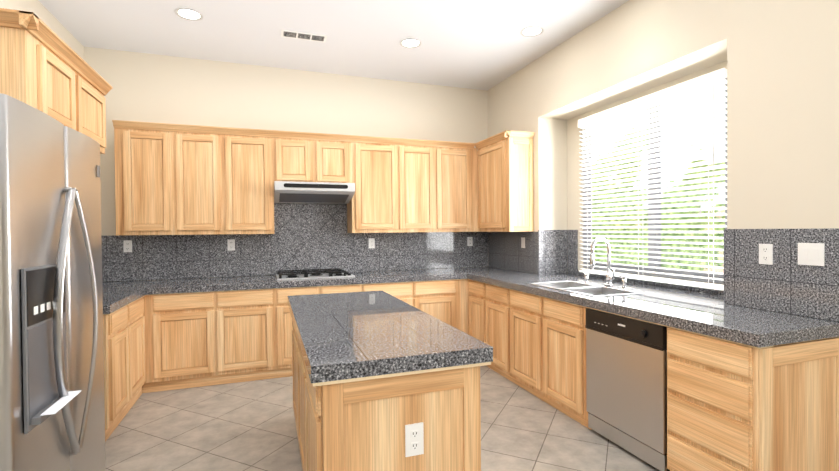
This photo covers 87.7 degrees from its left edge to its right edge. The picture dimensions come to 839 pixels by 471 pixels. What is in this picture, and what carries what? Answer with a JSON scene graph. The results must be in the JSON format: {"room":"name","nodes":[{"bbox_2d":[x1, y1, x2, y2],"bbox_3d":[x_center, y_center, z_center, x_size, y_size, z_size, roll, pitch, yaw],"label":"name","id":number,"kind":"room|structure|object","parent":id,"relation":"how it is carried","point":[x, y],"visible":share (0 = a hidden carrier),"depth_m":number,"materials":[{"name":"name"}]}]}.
{"room":"kitchen","nodes":[
{"label":"kitchen","id":0,"kind":"room"},
{"bbox_2d":[0,0,83,59],"bbox_3d":[-1.823,-0.180,0.012,0.150,3.210,8.900,-1,1,-19],"label":"wall","id":1,"kind":"structure","parent":0,"point":[50,20],"depth_m":3.50,"materials":[{"name":"beige paint"}]},
{"bbox_2d":[0,8,112,153],"bbox_3d":[-2.198,-0.760,2.318,0.677,0.452,1.060,-1,1,-19],"label":"upper cabinet","id":2,"kind":"object","parent":1,"relation":"attached to","point":[45,68],"visible":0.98,"depth_m":2.14,"materials":[{"name":"brown wood"}]},
{"bbox_2d":[84,47,487,281],"bbox_3d":[-0.954,-0.249,5.112,5.465,3.210,0.150,-1,1,-19],"label":"wall","id":3,"kind":"structure","parent":0,"point":[155,88],"depth_m":4.78,"materials":[{"name":"beige paint"}]},
{"bbox_2d":[113,124,175,235],"bbox_3d":[-2.644,-0.511,4.265,0.482,1.015,0.320,-1,1,-19],"label":"upper cabinet","id":4,"kind":"object","parent":3,"relation":"attached to","point":[145,154],"depth_m":4.12,"materials":[{"name":"brown wood"}]},
{"bbox_2d":[172,128,223,234],"bbox_3d":[-2.212,-0.517,4.416,0.434,1.015,0.320,-1,1,-19],"label":"upper cabinet","id":5,"kind":"object","parent":3,"relation":"attached to","point":[177,179],"depth_m":4.28,"materials":[{"name":"brown wood"}]},
{"bbox_2d":[224,132,275,233],"bbox_3d":[-1.779,-0.523,4.568,0.482,1.015,0.320,-1,1,-19],"label":"upper cabinet","id":6,"kind":"object","parent":3,"relation":"attached to","point":[249,157],"depth_m":4.43,"materials":[{"name":"brown wood"}]},
{"bbox_2d":[101,203,488,281],"bbox_3d":[-1.160,-0.058,4.952,4.361,0.974,0.015,-1,1,-19],"label":"backsplash","id":7,"kind":"structure","parent":3,"relation":"attached to","point":[305,236],"depth_m":4.86,"materials":[{"name":"grey stone"}]},
{"bbox_2d":[123,240,131,251],"bbox_3d":[-2.895,0.107,4.335,0.072,0.118,0.008,-1,1,-19],"label":"electrical outlet","id":8,"kind":"object","parent":7,"relation":"attached to","point":[127,245],"visible":1,"depth_m":4.33,"materials":[{"name":"white plastic"}]},
{"bbox_2d":[227,239,234,250],"bbox_3d":[-2.003,0.101,4.648,0.072,0.118,0.008,-1,1,-19],"label":"electrical outlet","id":9,"kind":"object","parent":7,"relation":"attached to","point":[231,244],"visible":1,"depth_m":4.64,"materials":[{"name":"white plastic"}]},
{"bbox_2d":[369,238,374,247],"bbox_3d":[-0.564,0.092,5.152,0.072,0.118,0.008,-1,1,-19],"label":"electrical outlet","id":10,"kind":"object","parent":7,"relation":"attached to","point":[371,242],"visible":1,"depth_m":5.15,"materials":[{"name":"white plastic"}]},
{"bbox_2d":[467,237,472,245],"bbox_3d":[0.644,0.076,5.575,0.072,0.118,0.008,-1,1,-19],"label":"electrical outlet","id":11,"kind":"object","parent":7,"relation":"attached to","point":[469,241],"visible":1,"depth_m":5.57,"materials":[{"name":"white plastic"}]},
{"bbox_2d":[276,132,315,181],"bbox_3d":[-1.363,-0.792,4.711,0.405,0.488,0.320,-1,1,-19],"label":"upper cabinet","id":12,"kind":"object","parent":3,"relation":"attached to","point":[295,155],"depth_m":4.57,"materials":[{"name":"brown wood"}]},
{"bbox_2d":[274,181,354,203],"bbox_3d":[-1.135,-0.452,4.682,0.801,0.186,0.505,-1,1,-19],"label":"range hood","id":13,"kind":"object","parent":12,"relation":"attached to","point":[312,192],"visible":0.98,"depth_m":4.52,"materials":[{"name":"silver metal"}]},
{"bbox_2d":[316,136,351,182],"bbox_3d":[-0.981,-0.797,4.845,0.404,0.488,0.320,-1,1,-19],"label":"upper cabinet","id":14,"kind":"object","parent":3,"relation":"attached to","point":[333,153],"depth_m":4.70,"materials":[{"name":"brown wood"}]},
{"bbox_2d":[347,140,407,232],"bbox_3d":[-0.505,-0.539,5.014,0.601,1.015,0.320,-1,1,-19],"label":"upper cabinet","id":15,"kind":"object","parent":3,"relation":"attached to","point":[379,202],"depth_m":4.88,"materials":[{"name":"brown wood"}]},
{"bbox_2d":[404,140,443,231],"bbox_3d":[-0.077,-0.545,5.164,0.603,1.015,0.320,-1,1,-19],"label":"upper cabinet","id":16,"kind":"object","parent":3,"relation":"attached to","point":[425,161],"depth_m":5.05,"materials":[{"name":"brown wood"}]},
{"bbox_2d":[444,144,477,231],"bbox_3d":[0.362,-0.550,5.318,0.627,1.015,0.320,-1,1,-19],"label":"upper cabinet","id":17,"kind":"object","parent":3,"relation":"attached to","point":[460,160],"depth_m":5.20,"materials":[{"name":"brown wood"}]},
{"bbox_2d":[38,0,628,90],"bbox_3d":[0.479,-1.877,0.963,5.465,0.120,9.200,-1,1,-19],"label":"ceiling","id":18,"kind":"structure","parent":0,"point":[486,45],"depth_m":3.95,"materials":[{"name":"white paint"}]},
{"bbox_2d":[175,8,202,20],"bbox_3d":[-1.901,-1.823,3.605,0.210,0.004,0.210,-1,1,-19],"label":"recessed light","id":19,"kind":"object","parent":18,"relation":"in","point":[192,15],"visible":1,"depth_m":3.61,"materials":[{"name":"grey"}]},
{"bbox_2d":[281,30,326,41],"bbox_3d":[-1.063,-1.836,4.026,0.400,0.008,0.140,-1,1,-19],"label":"ceiling vent","id":20,"kind":"object","parent":18,"relation":"in","point":[302,35],"visible":1,"depth_m":4.02,"materials":[{"name":"white plastic"}]},
{"bbox_2d":[400,39,420,47],"bbox_3d":[-0.085,-1.846,4.199,0.210,0.004,0.210,-1,1,-19],"label":"recessed light","id":21,"kind":"object","parent":18,"relation":"in","point":[406,43],"visible":1,"depth_m":4.21,"materials":[{"name":"grey"}]},
{"bbox_2d":[520,27,543,36],"bbox_3d":[1.022,-1.853,3.972,0.210,0.004,0.210,-1,1,-19],"label":"recessed light","id":22,"kind":"object","parent":18,"relation":"in","point":[531,31],"visible":1,"depth_m":3.97,"materials":[{"name":"white"}]},
{"bbox_2d":[105,365,659,470],"bbox_3d":[0.508,1.453,1.003,5.465,0.120,9.200,-1,1,-19],"label":"floor","id":23,"kind":"structure","parent":0,"point":[245,426],"depth_m":3.02,"materials":[{"name":"tile"}]},
{"bbox_2d":[0,93,105,470],"bbox_3d":[-1.874,0.459,1.807,0.865,1.890,0.910,-1,1,-19],"label":"refrigerator","id":24,"kind":"object","parent":23,"relation":"on","point":[52,413],"visible":1,"depth_m":1.73,"materials":[{"name":"grey metal"}]},
{"bbox_2d":[103,297,145,441],"bbox_3d":[-2.530,0.961,3.271,0.637,0.862,0.938,-1,1,-19],"label":"base cabinet","id":25,"kind":"object","parent":23,"relation":"on","point":[124,353],"visible":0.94,"depth_m":3.21,"materials":[{"name":"brown wood"}]},
{"bbox_2d":[142,295,161,392],"bbox_3d":[-2.742,0.954,4.044,0.750,0.862,0.697,-1,1,-19],"label":"base cabinet","id":26,"kind":"object","parent":23,"relation":"on","point":[152,313],"depth_m":3.83,"materials":[{"name":"brown wood"}]},
{"bbox_2d":[102,287,149,314],"bbox_3d":[-2.518,0.496,3.234,0.647,0.067,0.910,-1,1,-19],"label":"countertop","id":27,"kind":"structure","parent":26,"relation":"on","point":[114,298],"depth_m":3.39,"materials":[{"name":"grey stone"}]},
{"bbox_2d":[102,267,513,294],"bbox_3d":[-1.040,0.466,4.628,4.359,0.067,0.710,-1,1,-19],"label":"countertop","id":28,"kind":"structure","parent":26,"relation":"on","point":[241,283],"depth_m":4.32,"materials":[{"name":"grey stone"}]},
{"bbox_2d":[276,268,354,279],"bbox_3d":[-1.109,0.404,4.634,0.770,0.057,0.480,-1,1,-19],"label":"gas cooktop","id":29,"kind":"object","parent":28,"relation":"in","point":[305,274],"visible":1,"depth_m":4.52,"materials":[{"name":"silver metal"}]},
{"bbox_2d":[162,292,225,390],"bbox_3d":[-2.175,0.946,4.243,0.566,0.862,0.697,-1,1,-19],"label":"base cabinet","id":30,"kind":"object","parent":23,"relation":"on","point":[192,340],"depth_m":3.93,"materials":[{"name":"brown wood"}]},
{"bbox_2d":[226,289,285,383],"bbox_3d":[-1.726,0.941,4.400,0.663,0.862,0.697,-1,1,-19],"label":"base cabinet","id":31,"kind":"object","parent":23,"relation":"on","point":[255,319],"depth_m":4.11,"materials":[{"name":"brown wood"}]},
{"bbox_2d":[292,323,294,415],"bbox_3d":[-0.513,0.946,3.037,0.681,0.862,0.665,-1,1,-19],"label":"base cabinet","id":32,"kind":"object","parent":23,"relation":"on","point":[293,324],"depth_m":3.12,"materials":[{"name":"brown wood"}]},
{"bbox_2d":[295,339,302,468],"bbox_3d":[-0.335,0.951,2.528,0.681,0.862,0.705,-1,1,-19],"label":"base cabinet","id":33,"kind":"object","parent":23,"relation":"on","point":[296,340],"depth_m":2.70,"materials":[{"name":"brown wood"}]},
{"bbox_2d":[286,287,321,376],"bbox_3d":[-1.326,0.935,4.540,0.490,0.862,0.697,-1,1,-19],"label":"base cabinet","id":34,"kind":"object","parent":23,"relation":"on","point":[308,290],"depth_m":4.21,"materials":[{"name":"brown wood"}]},
{"bbox_2d":[322,284,369,293],"bbox_3d":[-0.863,0.929,4.703,0.493,0.862,0.697,-1,1,-19],"label":"base cabinet","id":35,"kind":"object","parent":23,"relation":"on","point":[348,288],"depth_m":4.38,"materials":[{"name":"brown wood"}]},
{"bbox_2d":[299,351,480,470],"bbox_3d":[-0.157,0.956,2.020,0.681,0.862,0.664,-1,1,-19],"label":"base cabinet","id":36,"kind":"object","parent":23,"relation":"on","point":[344,426],"depth_m":1.71,"materials":[{"name":"brown wood"}]},
{"bbox_2d":[287,291,492,386],"bbox_3d":[-0.341,0.489,2.520,0.726,0.074,1.810,-1,1,-19],"label":"countertop","id":37,"kind":"structure","parent":36,"relation":"on","point":[349,337],"depth_m":1.90,"materials":[{"name":"grey stone"}]},
{"bbox_2d":[405,422,423,456],"bbox_3d":[-0.019,0.804,1.720,0.075,0.125,0.008,-1,1,-19],"label":"electrical outlet","id":38,"kind":"object","parent":36,"relation":"attached to","point":[414,439],"visible":1,"depth_m":1.72,"materials":[{"name":"white plastic"}]},
{"bbox_2d":[370,282,421,310],"bbox_3d":[-0.440,0.924,4.851,0.698,0.862,0.697,-1,1,-19],"label":"base cabinet","id":39,"kind":"object","parent":23,"relation":"on","point":[410,293],"depth_m":4.59,"materials":[{"name":"brown wood"}]},
{"bbox_2d":[422,280,457,328],"bbox_3d":[0.021,0.918,5.013,0.562,0.862,0.697,-1,1,-19],"label":"base cabinet","id":40,"kind":"object","parent":23,"relation":"on","point":[439,298],"depth_m":4.73,"materials":[{"name":"brown wood"}]},
{"bbox_2d":[458,279,468,334],"bbox_3d":[0.625,0.910,5.224,0.834,0.862,0.697,-1,1,-19],"label":"base cabinet","id":41,"kind":"object","parent":23,"relation":"on","point":[463,288],"depth_m":4.83,"materials":[{"name":"brown wood"}]},
{"bbox_2d":[468,280,479,339],"bbox_3d":[0.909,0.914,4.713,0.637,0.862,0.490,-1,1,-19],"label":"base cabinet","id":42,"kind":"object","parent":23,"relation":"on","point":[474,287],"depth_m":4.68,"materials":[{"name":"brown wood"}]},
{"bbox_2d":[480,283,503,376],"bbox_3d":[1.043,0.917,4.330,0.637,0.862,0.621,-1,1,-19],"label":"base cabinet","id":43,"kind":"object","parent":23,"relation":"on","point":[491,297],"depth_m":4.29,"materials":[{"name":"brown wood"}]},
{"bbox_2d":[504,288,539,398],"bbox_3d":[1.191,0.921,3.907,0.637,0.862,0.579,-1,1,-19],"label":"base cabinet","id":44,"kind":"object","parent":23,"relation":"on","point":[537,344],"depth_m":3.80,"materials":[{"name":"brown wood"}]},
{"bbox_2d":[540,297,591,429],"bbox_3d":[1.372,0.926,3.392,0.637,0.862,0.514,-1,1,-19],"label":"base cabinet","id":45,"kind":"object","parent":23,"relation":"on","point":[562,324],"depth_m":3.27,"materials":[{"name":"brown wood"}]},
{"bbox_2d":[585,308,669,470],"bbox_3d":[1.524,0.919,2.835,0.602,0.830,0.625,-1,1,-19],"label":"dishwasher","id":46,"kind":"object","parent":23,"relation":"on","point":[626,379],"visible":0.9,"depth_m":2.68,"materials":[{"name":"silver metal"}]},
{"bbox_2d":[667,327,838,470],"bbox_3d":[1.750,0.935,2.311,0.637,0.862,0.501,-1,1,-19],"label":"base cabinet","id":47,"kind":"object","parent":23,"relation":"on","point":[731,406],"visible":0.92,"depth_m":2.11,"materials":[{"name":"brown wood"}]},
{"bbox_2d":[466,271,838,348],"bbox_3d":[1.500,0.457,3.536,1.007,0.067,3.000,-1,1,-19],"label":"countertop","id":48,"kind":"structure","parent":47,"relation":"on","point":[712,315],"depth_m":2.58,"materials":[{"name":"grey stone"}]},
{"bbox_2d":[527,281,644,296],"bbox_3d":[1.302,0.454,3.530,0.446,0.068,0.846,-1,1,-19],"label":"double-bowl sink","id":49,"kind":"object","parent":48,"relation":"in","point":[586,289],"visible":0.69,"depth_m":3.55,"materials":[{"name":"silver metal"}]},
{"bbox_2d":[584,273,588,282],"bbox_3d":[1.468,0.377,3.841,0.044,0.085,0.044,-1,1,-19],"label":"accessory","id":50,"kind":"object","parent":48,"relation":"on","point":[586,277],"visible":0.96,"depth_m":3.83,"materials":[{"name":"silver metal"}]},
{"bbox_2d":[590,237,614,285],"bbox_3d":[1.524,0.218,3.616,0.222,0.408,0.124,-1,1,-19],"label":"gooseneck faucet","id":51,"kind":"object","parent":48,"relation":"on","point":[610,277],"visible":1,"depth_m":3.64,"materials":[{"name":"silver metal"}]},
{"bbox_2d":[619,275,626,289],"bbox_3d":[1.599,0.368,3.432,0.067,0.111,0.044,-1,1,-19],"label":"accessory","id":52,"kind":"object","parent":48,"relation":"on","point":[624,282],"visible":0.96,"depth_m":3.42,"materials":[{"name":"silver metal"}]},
{"bbox_2d":[487,0,838,286],"bbox_3d":[2.543,-0.238,1.702,0.480,3.210,8.600,-1,1,-19],"label":"wall","id":53,"kind":"structure","parent":0,"point":[778,60],"depth_m":2.72,"materials":[{"name":"beige paint"}]},
{"bbox_2d":[475,130,534,231],"bbox_3d":[0.950,-0.574,4.973,0.350,1.060,0.755,-1,1,-19],"label":"upper cabinet","id":54,"kind":"object","parent":53,"relation":"attached to","point":[505,181],"visible":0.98,"depth_m":4.69,"materials":[{"name":"brown wood"}]},
{"bbox_2d":[489,230,540,273],"bbox_3d":[1.082,0.173,5.134,0.015,0.469,1.106,-1,1,-19],"label":"backsplash","id":55,"kind":"structure","parent":53,"relation":"attached to","point":[505,250],"depth_m":5.04,"materials":[{"name":"grey stone"}]},
{"bbox_2d":[521,237,524,247],"bbox_3d":[1.157,0.080,4.885,0.010,0.118,0.072,-1,1,-19],"label":"light switch","id":56,"kind":"object","parent":55,"relation":"attached to","point":[522,242],"visible":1,"depth_m":4.88,"materials":[{"name":"white plastic"}]},
{"bbox_2d":[541,230,568,273],"bbox_3d":[1.428,0.176,4.678,0.300,0.469,0.021,-1,1,-19],"label":"backsplash","id":57,"kind":"structure","parent":53,"relation":"attached to","point":[554,253],"depth_m":4.67,"materials":[{"name":"grey stone"}]},
{"bbox_2d":[565,230,716,293],"bbox_3d":[1.931,0.182,3.801,0.014,0.469,1.996,-1,1,-19],"label":"backsplash","id":58,"kind":"structure","parent":53,"relation":"attached to","point":[571,236],"depth_m":4.58,"materials":[{"name":"grey stone"}]},
{"bbox_2d":[578,68,726,290],"bbox_3d":[1.874,-0.390,3.717,0.076,1.533,1.490,-1,1,-19],"label":"window blind slats","id":59,"kind":"structure","parent":53,"relation":"attached to","point":[708,81],"depth_m":3.52,"materials":[{"name":"white plastic"}]},
{"bbox_2d":[583,78,726,283],"bbox_3d":[1.984,-0.414,3.814,0.065,1.516,1.556,-1,1,-19],"label":"window","id":60,"kind":"structure","parent":53,"relation":"in","point":[659,260],"depth_m":3.71,"materials":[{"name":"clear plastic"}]},
{"bbox_2d":[717,228,838,321],"bbox_3d":[2.025,0.197,2.449,0.012,0.469,0.642,-1,1,-19],"label":"backsplash","id":61,"kind":"structure","parent":53,"relation":"attached to","point":[784,286],"depth_m":2.43,"materials":[{"name":"grey stone"}]},
{"bbox_2d":[759,244,772,264],"bbox_3d":[1.990,0.107,2.512,0.008,0.118,0.072,-1,1,-19],"label":"electrical outlet","id":62,"kind":"object","parent":61,"relation":"attached to","point":[765,253],"visible":1,"depth_m":2.51,"materials":[{"name":"white plastic"}]},
{"bbox_2d":[798,243,824,265],"bbox_3d":[2.062,0.099,2.304,0.010,0.118,0.118,-1,1,-19],"label":"light switch","id":63,"kind":"object","parent":61,"relation":"attached to","point":[812,254],"visible":1,"depth_m":2.30,"materials":[{"name":"white plastic"}]},
{"label":"outside","id":64,"kind":"structure","parent":0,"visible":0},
{"bbox_2d":[592,85,724,272],"bbox_3d":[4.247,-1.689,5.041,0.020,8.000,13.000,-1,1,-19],"label":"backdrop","id":65,"kind":"structure","parent":64,"point":[673,239],"depth_m":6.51,"materials":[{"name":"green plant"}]}
]}

